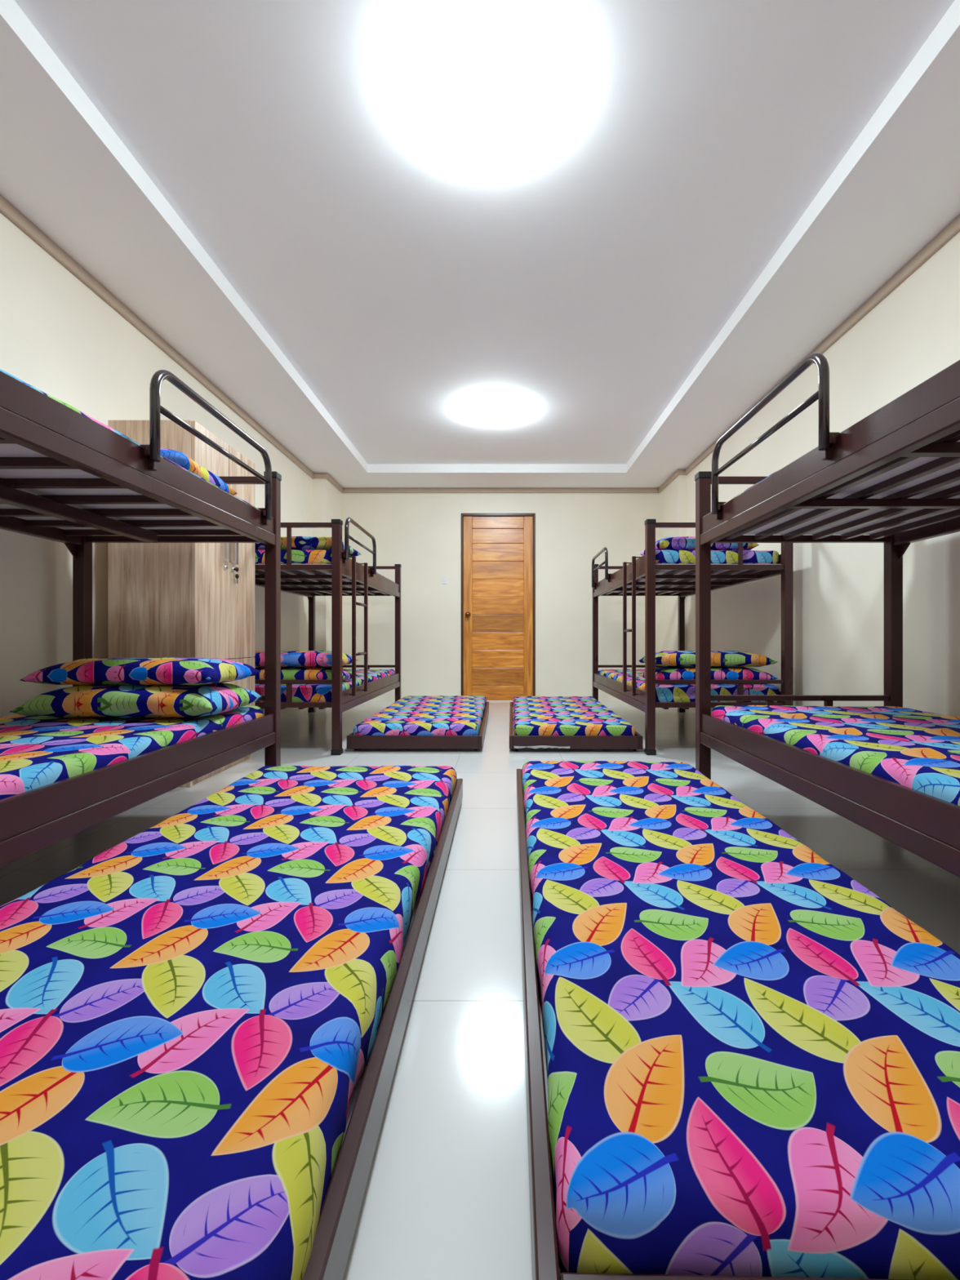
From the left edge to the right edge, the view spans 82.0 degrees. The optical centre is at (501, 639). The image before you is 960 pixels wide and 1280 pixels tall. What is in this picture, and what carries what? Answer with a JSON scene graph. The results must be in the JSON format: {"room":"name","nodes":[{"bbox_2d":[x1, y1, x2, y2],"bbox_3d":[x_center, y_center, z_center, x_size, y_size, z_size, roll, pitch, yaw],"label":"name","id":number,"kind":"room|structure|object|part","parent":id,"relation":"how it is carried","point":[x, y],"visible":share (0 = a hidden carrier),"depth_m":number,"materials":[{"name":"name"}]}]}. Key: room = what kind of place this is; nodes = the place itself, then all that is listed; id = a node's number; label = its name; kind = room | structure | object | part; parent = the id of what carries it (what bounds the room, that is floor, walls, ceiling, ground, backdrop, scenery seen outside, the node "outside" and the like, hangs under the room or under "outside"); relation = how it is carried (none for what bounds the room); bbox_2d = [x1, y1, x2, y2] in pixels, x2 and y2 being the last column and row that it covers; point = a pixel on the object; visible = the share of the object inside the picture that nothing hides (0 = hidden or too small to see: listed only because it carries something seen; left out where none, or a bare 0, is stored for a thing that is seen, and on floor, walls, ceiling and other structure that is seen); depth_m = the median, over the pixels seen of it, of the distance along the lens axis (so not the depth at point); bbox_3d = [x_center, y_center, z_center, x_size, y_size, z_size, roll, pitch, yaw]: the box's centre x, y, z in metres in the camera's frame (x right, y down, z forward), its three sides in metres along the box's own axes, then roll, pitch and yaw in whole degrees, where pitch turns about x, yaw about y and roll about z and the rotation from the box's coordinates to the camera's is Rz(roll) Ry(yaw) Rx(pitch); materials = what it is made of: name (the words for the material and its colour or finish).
{"room":"dormitory","nodes":[
{"label":"dormitory","id":0,"kind":"room"},
{"bbox_2d":[0,212,312,718],"bbox_3d":[-1.990,-0.506,2.915,0.120,2.387,6.770,0,0,0],"label":"wall","id":1,"kind":"structure","parent":0,"point":[59,337],"depth_m":2.44,"materials":[{"name":"beige paint"}]},
{"bbox_2d":[0,195,343,493],"bbox_3d":[-1.850,-1.672,2.915,0.160,0.054,6.530,0,0,0],"label":"crown molding","id":2,"kind":"structure","parent":1,"relation":"attached to","point":[6,208],"depth_m":2.84,"materials":[{"name":"beige paint"}]},
{"bbox_2d":[312,478,342,651],"bbox_3d":[-1.860,-0.506,5.900,0.140,2.387,0.560,0,0,0],"label":"wall pillar","id":3,"kind":"structure","parent":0,"point":[326,498],"depth_m":5.62,"materials":[{"name":"beige paint"}]},
{"bbox_2d":[0,0,959,488],"bbox_3d":[-0.043,-1.792,2.915,4.015,0.185,6.770,0,0,0],"label":"ceiling","id":4,"kind":"structure","parent":0,"point":[576,274],"depth_m":2.22,"materials":[{"name":"white paint"}]},
{"bbox_2d":[0,0,959,472],"bbox_3d":[-0.048,-1.742,2.925,2.644,0.087,5.358,0,0,0],"label":"trim","id":5,"kind":"structure","parent":4,"relation":"attached to","point":[14,18],"depth_m":2.18,"materials":[{"name":"white paint"}]},
{"bbox_2d":[420,17,549,153],"bbox_3d":[-0.054,-1.747,1.780,0.412,0.074,0.412,0,0,0],"label":"ceiling lamp","id":6,"kind":"object","parent":4,"relation":"attached to","point":[484,82],"visible":1,"depth_m":1.71,"materials":[{"name":"white plastic"}]},
{"bbox_2d":[467,398,521,425],"bbox_3d":[-0.054,-1.747,4.270,0.412,0.074,0.412,0,0,0],"label":"ceiling lamp","id":7,"kind":"object","parent":4,"relation":"attached to","point":[490,411],"visible":1,"depth_m":4.17,"materials":[{"name":"white plastic"}]},
{"bbox_2d":[0,701,959,1279],"bbox_3d":[-0.043,0.737,2.915,4.015,0.100,6.770,0,0,0],"label":"floor","id":8,"kind":"structure","parent":0,"point":[446,1195],"depth_m":1.22,"materials":[{"name":"tile"}]},
{"bbox_2d":[0,369,281,867],"bbox_3d":[-1.386,-0.037,1.375,0.910,1.448,2.078,0,0,0],"label":"bunk bed","id":9,"kind":"object","parent":8,"relation":"on","point":[67,477],"visible":0.77,"depth_m":1.64,"materials":[{"name":"brown metal"}]},
{"bbox_3d":[-1.812,-0.464,1.375,0.035,0.120,1.972,0,0,0],"label":"rail","id":10,"kind":"part","parent":9,"relation":"part of","materials":[{"name":"brown metal"}]},
{"bbox_3d":[-1.812,-0.019,2.385,0.050,1.353,0.050,0,0,0],"label":"post","id":11,"kind":"part","parent":9,"relation":"part of","materials":[{"name":"brown metal"}]},
{"bbox_3d":[-1.396,-0.456,1.375,0.790,0.008,1.980,0,0,0],"label":"board","id":12,"kind":"part","parent":9,"relation":"part of","materials":[{"name":"brown metal"}]},
{"bbox_2d":[0,368,257,508],"bbox_3d":[-1.399,-0.509,1.411,0.807,0.098,1.866,0,0,0],"label":"mattress","id":13,"kind":"object","parent":9,"relation":"on","point":[1,370],"visible":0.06,"depth_m":1.37,"materials":[{"name":"multicoloured fabric"}]},
{"bbox_2d":[160,448,237,495],"bbox_3d":[-1.400,-0.618,2.040,0.660,0.124,0.420,0,0,-3],"label":"pillow","id":14,"kind":"object","parent":13,"relation":"on","point":[179,458],"visible":0.17,"depth_m":1.94,"materials":[{"name":"multicoloured fabric"}]},
{"bbox_2d":[0,706,262,799],"bbox_3d":[-1.399,0.331,1.410,0.805,0.116,1.866,0,0,0],"label":"mattress","id":15,"kind":"object","parent":9,"relation":"on","point":[36,752],"visible":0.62,"depth_m":1.55,"materials":[{"name":"multicoloured fabric"}]},
{"bbox_2d":[9,682,261,717],"bbox_3d":[-1.300,0.214,2.030,0.660,0.116,0.410,0,0,-1],"label":"pillow","id":16,"kind":"object","parent":15,"relation":"on","point":[211,699],"visible":0.84,"depth_m":1.86,"materials":[{"name":"multicoloured fabric"}]},
{"bbox_2d":[19,657,260,684],"bbox_3d":[-1.305,0.114,2.050,0.660,0.096,0.370,0,0,2],"label":"pillow","id":17,"kind":"object","parent":16,"relation":"on","point":[137,670],"visible":1,"depth_m":1.89,"materials":[{"name":"multicoloured fabric"}]},
{"bbox_3d":[-0.986,0.379,1.375,0.035,0.127,1.972,0,0,0],"label":"rail","id":18,"kind":"part","parent":9,"relation":"part of","materials":[{"name":"brown metal"}]},
{"bbox_3d":[-0.986,-0.464,1.375,0.035,0.120,1.972,0,0,0],"label":"rail","id":19,"kind":"part","parent":9,"relation":"part of","materials":[{"name":"brown metal"}]},
{"bbox_3d":[-1.401,-0.437,2.385,0.774,0.030,0.030,0,0,0],"label":"deck rail","id":20,"kind":"part","parent":9,"relation":"part of","materials":[{"name":"brown metal"}]},
{"bbox_3d":[-0.943,-0.624,1.865,0.024,0.272,0.755,0,0,0],"label":"guard rail","id":21,"kind":"part","parent":9,"relation":"part of","materials":[{"name":"brown metal"}]},
{"bbox_3d":[-1.401,-0.691,2.385,0.774,0.027,0.030,0,0,0],"label":"rail","id":22,"kind":"part","parent":9,"relation":"part of","materials":[{"name":"brown metal"}]},
{"bbox_3d":[-1.401,0.251,2.385,0.774,0.023,0.030,0,0,0],"label":"foot rail","id":23,"kind":"part","parent":9,"relation":"part of","materials":[{"name":"brown metal"}]},
{"bbox_3d":[-0.990,-0.019,2.385,0.050,1.353,0.050,0,0,0],"label":"post","id":24,"kind":"part","parent":9,"relation":"part of","materials":[{"name":"brown metal"}]},
{"bbox_2d":[107,420,254,787],"bbox_3d":[-1.619,-0.169,2.885,0.433,1.712,0.630,0,0,0],"label":"wardrobe","id":25,"kind":"object","parent":8,"relation":"on","point":[179,600],"visible":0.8,"depth_m":2.57,"materials":[{"name":"brown wood"}]},
{"bbox_3d":[-1.440,-0.463,2.728,0.019,1.121,0.312,0,0,0],"label":"door","id":26,"kind":"part","parent":25,"relation":"part of","materials":[{"name":"brown wood"}]},
{"bbox_3d":[-1.416,-0.478,2.845,0.028,0.160,0.032,0,0,0],"label":"handle","id":27,"kind":"part","parent":25,"relation":"part of","materials":[{"name":"silver metal"}]},
{"bbox_3d":[-1.416,-0.478,2.925,0.028,0.160,0.032,0,0,0],"label":"handle","id":28,"kind":"part","parent":25,"relation":"part of","materials":[{"name":"silver metal"}]},
{"bbox_3d":[-1.440,0.368,2.885,0.019,0.534,0.626,0,0,0],"label":"door","id":29,"kind":"part","parent":25,"relation":"part of","materials":[{"name":"brown wood"}]},
{"bbox_3d":[-1.440,-0.463,3.042,0.019,1.121,0.312,0,0,0],"label":"door","id":30,"kind":"part","parent":25,"relation":"part of","materials":[{"name":"brown wood"}]},
{"bbox_2d":[254,517,401,755],"bbox_3d":[-1.386,-0.037,4.290,0.910,1.448,2.008,0,0,0],"label":"bunk bed","id":31,"kind":"object","parent":8,"relation":"on","point":[344,576],"visible":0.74,"depth_m":3.55,"materials":[{"name":"brown metal"}]},
{"bbox_3d":[-1.812,-0.464,4.290,0.035,0.120,1.902,0,0,0],"label":"rail","id":32,"kind":"part","parent":31,"relation":"part of","materials":[{"name":"brown metal"}]},
{"bbox_3d":[-1.401,0.251,3.315,0.774,0.023,0.030,0,0,0],"label":"foot rail","id":33,"kind":"part","parent":31,"relation":"part of","materials":[{"name":"brown metal"}]},
{"bbox_3d":[-1.401,0.390,3.315,0.774,0.030,0.030,0,0,0],"label":"deck rail","id":34,"kind":"part","parent":31,"relation":"part of","materials":[{"name":"brown metal"}]},
{"bbox_3d":[-1.401,-0.437,3.315,0.774,0.030,0.030,0,0,0],"label":"deck rail","id":35,"kind":"part","parent":31,"relation":"part of","materials":[{"name":"brown metal"}]},
{"bbox_3d":[-1.401,-0.691,3.315,0.774,0.027,0.030,0,0,0],"label":"rail","id":36,"kind":"part","parent":31,"relation":"part of","materials":[{"name":"brown metal"}]},
{"bbox_3d":[-1.812,-0.019,5.265,0.050,1.353,0.050,0,0,0],"label":"post","id":37,"kind":"part","parent":31,"relation":"part of","materials":[{"name":"brown metal"}]},
{"bbox_3d":[-1.396,-0.456,4.290,0.790,0.008,1.910,0,0,0],"label":"board","id":38,"kind":"part","parent":31,"relation":"part of","materials":[{"name":"brown metal"}]},
{"bbox_2d":[254,549,393,582],"bbox_3d":[-1.399,-0.509,4.290,0.807,0.097,1.865,0,0,0],"label":"mattress","id":39,"kind":"object","parent":31,"relation":"on","point":[298,557],"visible":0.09,"depth_m":3.36,"materials":[{"name":"multicoloured fabric"}]},
{"bbox_2d":[254,536,361,556],"bbox_3d":[-1.340,-0.607,3.600,0.740,0.103,0.420,0,0,1],"label":"pillow","id":40,"kind":"object","parent":39,"relation":"on","point":[298,543],"visible":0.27,"depth_m":3.42,"materials":[{"name":"multicoloured fabric"}]},
{"bbox_2d":[254,669,395,702],"bbox_3d":[-1.399,0.331,4.290,0.808,0.116,1.864,0,0,0],"label":"mattress","id":41,"kind":"object","parent":31,"relation":"on","point":[300,692],"visible":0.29,"depth_m":3.37,"materials":[{"name":"multicoloured fabric"}]},
{"bbox_2d":[254,666,356,680],"bbox_3d":[-1.360,0.222,3.600,0.740,0.101,0.400,0,0,0],"label":"pillow","id":42,"kind":"object","parent":41,"relation":"on","point":[286,673],"visible":0.33,"depth_m":3.43,"materials":[{"name":"multicoloured fabric"}]},
{"bbox_2d":[254,650,358,666],"bbox_3d":[-1.350,0.121,3.580,0.740,0.103,0.400,0,0,-1],"label":"pillow","id":43,"kind":"object","parent":42,"relation":"on","point":[288,658],"visible":0.5,"depth_m":3.41,"materials":[{"name":"multicoloured fabric"}]},
{"bbox_3d":[-0.990,-0.019,3.315,0.050,1.353,0.050,0,0,0],"label":"post","id":44,"kind":"part","parent":31,"relation":"part of","materials":[{"name":"brown metal"}]},
{"bbox_3d":[-0.964,-0.089,3.520,0.063,0.892,0.024,0,0,0],"label":"ladder rail","id":45,"kind":"part","parent":31,"relation":"part of","materials":[{"name":"brown metal"}]},
{"bbox_3d":[-1.401,-0.437,5.265,0.774,0.030,0.030,0,0,0],"label":"deck rail","id":46,"kind":"part","parent":31,"relation":"part of","materials":[{"name":"brown metal"}]},
{"bbox_3d":[-0.943,-0.624,3.723,0.024,0.272,0.760,0,0,0],"label":"guard rail","id":47,"kind":"part","parent":31,"relation":"part of","materials":[{"name":"brown metal"}]},
{"bbox_3d":[-0.964,-0.089,3.830,0.063,0.892,0.024,0,0,0],"label":"ladder rail","id":48,"kind":"part","parent":31,"relation":"part of","materials":[{"name":"brown metal"}]},
{"bbox_3d":[-1.401,0.251,5.265,0.774,0.023,0.030,0,0,0],"label":"foot rail","id":49,"kind":"part","parent":31,"relation":"part of","materials":[{"name":"brown metal"}]},
{"bbox_3d":[-0.986,0.379,4.290,0.035,0.127,1.902,0,0,0],"label":"rail","id":50,"kind":"part","parent":31,"relation":"part of","materials":[{"name":"brown metal"}]},
{"bbox_3d":[-0.986,-0.464,4.290,0.035,0.120,1.902,0,0,0],"label":"rail","id":51,"kind":"part","parent":31,"relation":"part of","materials":[{"name":"brown metal"}]},
{"bbox_3d":[-1.401,-0.691,5.265,0.774,0.027,0.030,0,0,0],"label":"rail","id":52,"kind":"part","parent":31,"relation":"part of","materials":[{"name":"brown metal"}]},
{"bbox_3d":[-0.990,-0.019,5.265,0.050,1.353,0.050,0,0,0],"label":"post","id":53,"kind":"part","parent":31,"relation":"part of","materials":[{"name":"brown metal"}]},
{"bbox_2d":[302,778,462,1279],"bbox_3d":[-0.600,0.637,1.368,0.870,0.100,1.944,0,0,0],"label":"bed","id":54,"kind":"object","parent":8,"relation":"on","point":[341,1206],"visible":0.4,"depth_m":0.73,"materials":[{"name":"brown metal"}]},
{"bbox_2d":[0,765,457,1279],"bbox_3d":[-0.598,0.574,1.367,0.833,0.111,1.898,0,0,0],"label":"mattress","id":55,"kind":"object","parent":54,"relation":"on","point":[192,1011],"visible":0.99,"depth_m":0.76,"materials":[{"name":"multicoloured fabric"}]},
{"bbox_3d":[-0.600,0.636,1.368,0.826,0.012,1.900,0,0,0],"label":"board","id":56,"kind":"part","parent":54,"relation":"part of","materials":[{"name":"brown wood"}]},
{"bbox_2d":[346,702,488,751],"bbox_3d":[-0.535,0.637,4.315,0.830,0.100,1.880,0,0,0],"label":"bed","id":57,"kind":"object","parent":8,"relation":"on","point":[355,742],"visible":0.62,"depth_m":3.38,"materials":[{"name":"brown metal"}]},
{"bbox_3d":[-0.939,0.627,4.315,0.022,0.080,1.880,0,0,0],"label":"rail","id":58,"kind":"part","parent":57,"relation":"part of","materials":[{"name":"brown metal"}]},
{"bbox_3d":[-0.535,0.627,3.386,0.786,0.080,0.022,0,0,0],"label":"rail","id":59,"kind":"part","parent":57,"relation":"part of","materials":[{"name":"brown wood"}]},
{"bbox_2d":[353,695,486,735],"bbox_3d":[-0.534,0.576,4.314,0.792,0.108,1.834,0,0,0],"label":"mattress","id":60,"kind":"object","parent":57,"relation":"on","point":[411,715],"visible":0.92,"depth_m":3.74,"materials":[{"name":"multicoloured fabric"}]},
{"bbox_3d":[-0.131,0.627,4.315,0.022,0.080,1.880,0,0,0],"label":"rail","id":61,"kind":"part","parent":57,"relation":"part of","materials":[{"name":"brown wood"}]},
{"bbox_2d":[509,702,643,751],"bbox_3d":[0.470,0.637,4.287,0.815,0.100,1.862,0,0,1],"label":"bed","id":62,"kind":"object","parent":8,"relation":"on","point":[635,742],"visible":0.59,"depth_m":3.37,"materials":[{"name":"brown metal"}]},
{"bbox_3d":[0.074,0.627,4.300,0.022,0.080,1.850,0,0,1],"label":"rail","id":63,"kind":"part","parent":62,"relation":"part of","materials":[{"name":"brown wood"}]},
{"bbox_2d":[512,696,635,735],"bbox_3d":[0.469,0.577,4.299,0.770,0.105,1.799,0,0,1],"label":"mattress","id":64,"kind":"object","parent":62,"relation":"on","point":[531,715],"visible":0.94,"depth_m":3.74,"materials":[{"name":"multicoloured fabric"}]},
{"bbox_3d":[0.454,0.627,3.379,0.771,0.080,0.022,0,0,1],"label":"rail","id":65,"kind":"part","parent":62,"relation":"part of","materials":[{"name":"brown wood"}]},
{"bbox_3d":[0.867,0.627,4.285,0.022,0.080,1.850,0,0,1],"label":"rail","id":66,"kind":"part","parent":62,"relation":"part of","materials":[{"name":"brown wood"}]},
{"bbox_2d":[591,519,793,755],"bbox_3d":[1.289,-0.037,4.290,0.910,1.448,2.008,0,0,0],"label":"bunk bed","id":67,"kind":"object","parent":8,"relation":"on","point":[642,576],"visible":0.83,"depth_m":3.44,"materials":[{"name":"brown metal"}]},
{"bbox_3d":[0.893,-0.019,5.265,0.050,1.353,0.050,0,0,0],"label":"post","id":68,"kind":"part","parent":67,"relation":"part of","materials":[{"name":"brown metal"}]},
{"bbox_3d":[0.846,-0.624,4.780,0.024,0.272,0.685,0,0,0],"label":"guard rail","id":69,"kind":"part","parent":67,"relation":"part of","materials":[{"name":"brown metal"}]},
{"bbox_3d":[1.304,-0.691,5.265,0.774,0.027,0.030,0,0,0],"label":"rail","id":70,"kind":"part","parent":67,"relation":"part of","materials":[{"name":"brown metal"}]},
{"bbox_3d":[0.888,0.379,4.290,0.035,0.127,1.902,0,0,0],"label":"rail","id":71,"kind":"part","parent":67,"relation":"part of","materials":[{"name":"brown metal"}]},
{"bbox_3d":[0.888,-0.464,4.290,0.035,0.120,1.902,0,0,0],"label":"rail","id":72,"kind":"part","parent":67,"relation":"part of","materials":[{"name":"brown metal"}]},
{"bbox_3d":[0.867,-0.089,3.790,0.063,0.892,0.024,0,0,0],"label":"ladder rail","id":73,"kind":"part","parent":67,"relation":"part of","materials":[{"name":"brown metal"}]},
{"bbox_3d":[1.304,0.251,5.265,0.774,0.023,0.030,0,0,0],"label":"foot rail","id":74,"kind":"part","parent":67,"relation":"part of","materials":[{"name":"brown metal"}]},
{"bbox_3d":[0.867,-0.089,3.530,0.063,0.892,0.024,0,0,0],"label":"ladder rail","id":75,"kind":"part","parent":67,"relation":"part of","materials":[{"name":"brown metal"}]},
{"bbox_3d":[1.304,-0.437,5.265,0.774,0.030,0.030,0,0,0],"label":"deck rail","id":76,"kind":"part","parent":67,"relation":"part of","materials":[{"name":"brown metal"}]},
{"bbox_3d":[0.893,-0.019,3.315,0.050,1.353,0.050,0,0,0],"label":"post","id":77,"kind":"part","parent":67,"relation":"part of","materials":[{"name":"brown metal"}]},
{"bbox_3d":[1.304,-0.691,3.315,0.774,0.027,0.030,0,0,0],"label":"rail","id":78,"kind":"part","parent":67,"relation":"part of","materials":[{"name":"brown metal"}]},
{"bbox_3d":[1.715,-0.019,5.265,0.050,1.353,0.050,0,0,0],"label":"post","id":79,"kind":"part","parent":67,"relation":"part of","materials":[{"name":"brown metal"}]},
{"bbox_2d":[597,669,778,702],"bbox_3d":[1.302,0.331,4.290,0.806,0.116,1.865,0,0,0],"label":"mattress","id":80,"kind":"object","parent":67,"relation":"on","point":[664,692],"visible":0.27,"depth_m":3.37,"materials":[{"name":"multicoloured fabric"}]},
{"bbox_2d":[639,666,777,679],"bbox_3d":[1.325,0.222,3.600,0.760,0.100,0.400,0,0,0],"label":"pillow","id":81,"kind":"object","parent":80,"relation":"on","point":[661,673],"visible":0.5,"depth_m":3.42,"materials":[{"name":"multicoloured fabric"}]},
{"bbox_2d":[637,650,777,666],"bbox_3d":[1.320,0.121,3.600,0.770,0.103,0.400,0,0,1],"label":"pillow","id":82,"kind":"object","parent":81,"relation":"on","point":[665,658],"visible":0.78,"depth_m":3.43,"materials":[{"name":"multicoloured fabric"}]},
{"bbox_2d":[600,550,778,581],"bbox_3d":[1.302,-0.509,4.290,0.807,0.098,1.867,0,0,0],"label":"mattress","id":83,"kind":"object","parent":67,"relation":"on","point":[662,557],"visible":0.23,"depth_m":3.36,"materials":[{"name":"multicoloured fabric"}]},
{"bbox_2d":[640,536,759,555],"bbox_3d":[1.270,-0.608,3.600,0.640,0.104,0.400,0,0,-1],"label":"pillow","id":84,"kind":"object","parent":83,"relation":"on","point":[679,543],"visible":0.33,"depth_m":3.42,"materials":[{"name":"multicoloured fabric"}]},
{"bbox_3d":[1.299,-0.456,4.290,0.790,0.008,1.910,0,0,0],"label":"board","id":85,"kind":"part","parent":67,"relation":"part of","materials":[{"name":"brown metal"}]},
{"bbox_3d":[1.304,0.251,3.315,0.774,0.023,0.030,0,0,0],"label":"foot rail","id":86,"kind":"part","parent":67,"relation":"part of","materials":[{"name":"brown metal"}]},
{"bbox_3d":[1.304,0.390,3.315,0.774,0.030,0.030,0,0,0],"label":"deck rail","id":87,"kind":"part","parent":67,"relation":"part of","materials":[{"name":"brown metal"}]},
{"bbox_3d":[1.304,-0.437,3.315,0.774,0.030,0.030,0,0,0],"label":"deck rail","id":88,"kind":"part","parent":67,"relation":"part of","materials":[{"name":"brown metal"}]},
{"bbox_3d":[1.714,-0.464,4.290,0.035,0.120,1.902,0,0,0],"label":"rail","id":89,"kind":"part","parent":67,"relation":"part of","materials":[{"name":"brown metal"}]},
{"bbox_3d":[1.715,-0.019,3.315,0.050,1.353,0.050,0,0,0],"label":"post","id":90,"kind":"part","parent":67,"relation":"part of","materials":[{"name":"brown metal"}]},
{"bbox_2d":[516,768,911,1279],"bbox_3d":[0.435,0.629,1.456,0.775,0.116,1.970,0,0,1],"label":"bed","id":91,"kind":"object","parent":8,"relation":"on","point":[544,1255],"visible":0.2,"depth_m":0.65,"materials":[{"name":"brown metal"}]},
{"bbox_3d":[0.059,0.619,1.463,0.022,0.096,1.970,0,0,1],"label":"rail","id":92,"kind":"part","parent":91,"relation":"part of","materials":[{"name":"brown metal"}]},
{"bbox_3d":[0.435,0.636,1.456,0.731,0.012,1.926,0,0,1],"label":"board","id":93,"kind":"part","parent":91,"relation":"part of","materials":[{"name":"brown wood"}]},
{"bbox_3d":[0.418,0.619,0.482,0.731,0.096,0.022,0,0,1],"label":"rail","id":94,"kind":"part","parent":91,"relation":"part of","materials":[{"name":"brown metal"}]},
{"bbox_2d":[521,760,959,1279],"bbox_3d":[0.436,0.577,1.462,0.737,0.106,1.925,0,0,1],"label":"mattress","id":95,"kind":"object","parent":91,"relation":"on","point":[753,1055],"visible":0.98,"depth_m":0.72,"materials":[{"name":"multicoloured fabric"}]},
{"bbox_2d":[694,352,959,877],"bbox_3d":[1.267,-0.037,1.410,0.910,1.448,2.008,0,0,0],"label":"bunk bed","id":96,"kind":"object","parent":8,"relation":"on","point":[891,477],"visible":0.81,"depth_m":1.64,"materials":[{"name":"brown metal"}]},
{"bbox_3d":[0.871,-0.019,2.385,0.050,1.353,0.050,0,0,0],"label":"post","id":97,"kind":"part","parent":96,"relation":"part of","materials":[{"name":"brown metal"}]},
{"bbox_3d":[1.282,-0.691,2.385,0.774,0.027,0.030,0,0,0],"label":"rail","id":98,"kind":"part","parent":96,"relation":"part of","materials":[{"name":"brown metal"}]},
{"bbox_2d":[732,470,778,498],"bbox_3d":[1.280,-0.510,1.409,0.805,0.100,1.866,0,0,0],"label":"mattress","id":99,"kind":"object","parent":96,"relation":"on","point":[778,470],"visible":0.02,"depth_m":1.95,"materials":[{"name":"multicoloured fabric"}]},
{"bbox_3d":[0.824,-0.624,1.770,0.024,0.272,0.745,0,0,0],"label":"guard rail","id":100,"kind":"part","parent":96,"relation":"part of","materials":[{"name":"brown metal"}]},
{"bbox_3d":[1.282,0.251,2.385,0.774,0.023,0.030,0,0,0],"label":"foot rail","id":101,"kind":"part","parent":96,"relation":"part of","materials":[{"name":"brown metal"}]},
{"bbox_3d":[1.282,-0.437,2.385,0.774,0.030,0.030,0,0,0],"label":"deck rail","id":102,"kind":"part","parent":96,"relation":"part of","materials":[{"name":"brown metal"}]},
{"bbox_3d":[0.867,0.379,1.410,0.035,0.127,1.902,0,0,0],"label":"rail","id":103,"kind":"part","parent":96,"relation":"part of","materials":[{"name":"brown metal"}]},
{"bbox_3d":[0.867,-0.464,1.410,0.035,0.120,1.902,0,0,0],"label":"rail","id":104,"kind":"part","parent":96,"relation":"part of","materials":[{"name":"brown metal"}]},
{"bbox_2d":[711,705,959,805],"bbox_3d":[1.280,0.331,1.410,0.806,0.116,1.864,0,0,0],"label":"mattress","id":105,"kind":"object","parent":96,"relation":"on","point":[918,750],"visible":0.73,"depth_m":1.61,"materials":[{"name":"multicoloured fabric"}]},
{"bbox_3d":[1.277,-0.456,1.410,0.790,0.008,1.910,0,0,0],"label":"board","id":106,"kind":"part","parent":96,"relation":"part of","materials":[{"name":"brown metal"}]},
{"bbox_3d":[1.693,-0.019,2.385,0.050,1.353,0.050,0,0,0],"label":"post","id":107,"kind":"part","parent":96,"relation":"part of","materials":[{"name":"brown metal"}]},
{"bbox_3d":[1.692,-0.464,1.410,0.035,0.120,1.902,0,0,0],"label":"rail","id":108,"kind":"part","parent":96,"relation":"part of","materials":[{"name":"brown metal"}]},
{"bbox_2d":[342,493,659,701],"bbox_3d":[-0.043,-0.506,6.240,3.775,2.387,0.120,0,0,0],"label":"wall","id":109,"kind":"structure","parent":0,"point":[420,532],"depth_m":6.18,"materials":[{"name":"beige paint"}]},
{"bbox_2d":[441,575,447,584],"bbox_3d":[-0.640,-0.673,6.173,0.060,0.096,0.013,0,0,0],"label":"light switch","id":110,"kind":"object","parent":109,"relation":"attached to","point":[444,578],"visible":1,"depth_m":6.17,"materials":[{"name":"white plastic"}]},
{"bbox_2d":[461,513,535,699],"bbox_3d":[-0.040,-0.366,6.199,0.832,2.106,0.162,0,0,0],"label":"door","id":111,"kind":"structure","parent":109,"relation":"in","point":[498,550],"depth_m":6.20,"materials":[{"name":"brown wood"}]},
{"bbox_3d":[-0.379,-0.285,6.155,0.064,0.064,0.074,0,0,0],"label":"knob","id":112,"kind":"part","parent":111,"relation":"part of","materials":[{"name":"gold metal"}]},
{"bbox_3d":[-0.043,-0.357,6.213,0.581,2.062,0.030,0,0,0],"label":"board panel","id":113,"kind":"part","parent":111,"relation":"part of","materials":[{"name":"brown wood"}]},
{"bbox_2d":[486,699,512,701],"bbox_3d":[-0.040,0.682,6.215,0.792,0.010,0.130,0,0,0],"label":"door sill","id":114,"kind":"structure","parent":109,"relation":"attached to","point":[486,700],"depth_m":6.19,"materials":[{"name":"stone"}]},
{"bbox_2d":[343,488,657,493],"bbox_3d":[-0.010,-1.672,6.170,3.520,0.054,0.020,0,0,0],"label":"crown molding","id":115,"kind":"structure","parent":109,"relation":"attached to","point":[345,490],"depth_m":6.16,"materials":[{"name":"beige paint"}]},
{"bbox_2d":[659,475,686,708],"bbox_3d":[1.808,-0.506,5.840,0.075,2.387,0.680,0,0,0],"label":"wall pillar","id":116,"kind":"structure","parent":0,"point":[673,499],"depth_m":5.72,"materials":[{"name":"beige paint"}]},
{"bbox_2d":[686,231,959,716],"bbox_3d":[1.905,-0.506,2.915,0.120,2.387,6.770,0,0,0],"label":"wall","id":117,"kind":"structure","parent":0,"point":[912,335],"depth_m":2.89,"materials":[{"name":"beige paint"}]},
{"bbox_2d":[657,214,959,493],"bbox_3d":[1.798,-1.672,2.915,0.095,0.054,6.530,0,0,0],"label":"crown molding","id":118,"kind":"structure","parent":117,"relation":"attached to","point":[947,233],"depth_m":2.66,"materials":[{"name":"beige paint"}]}
]}

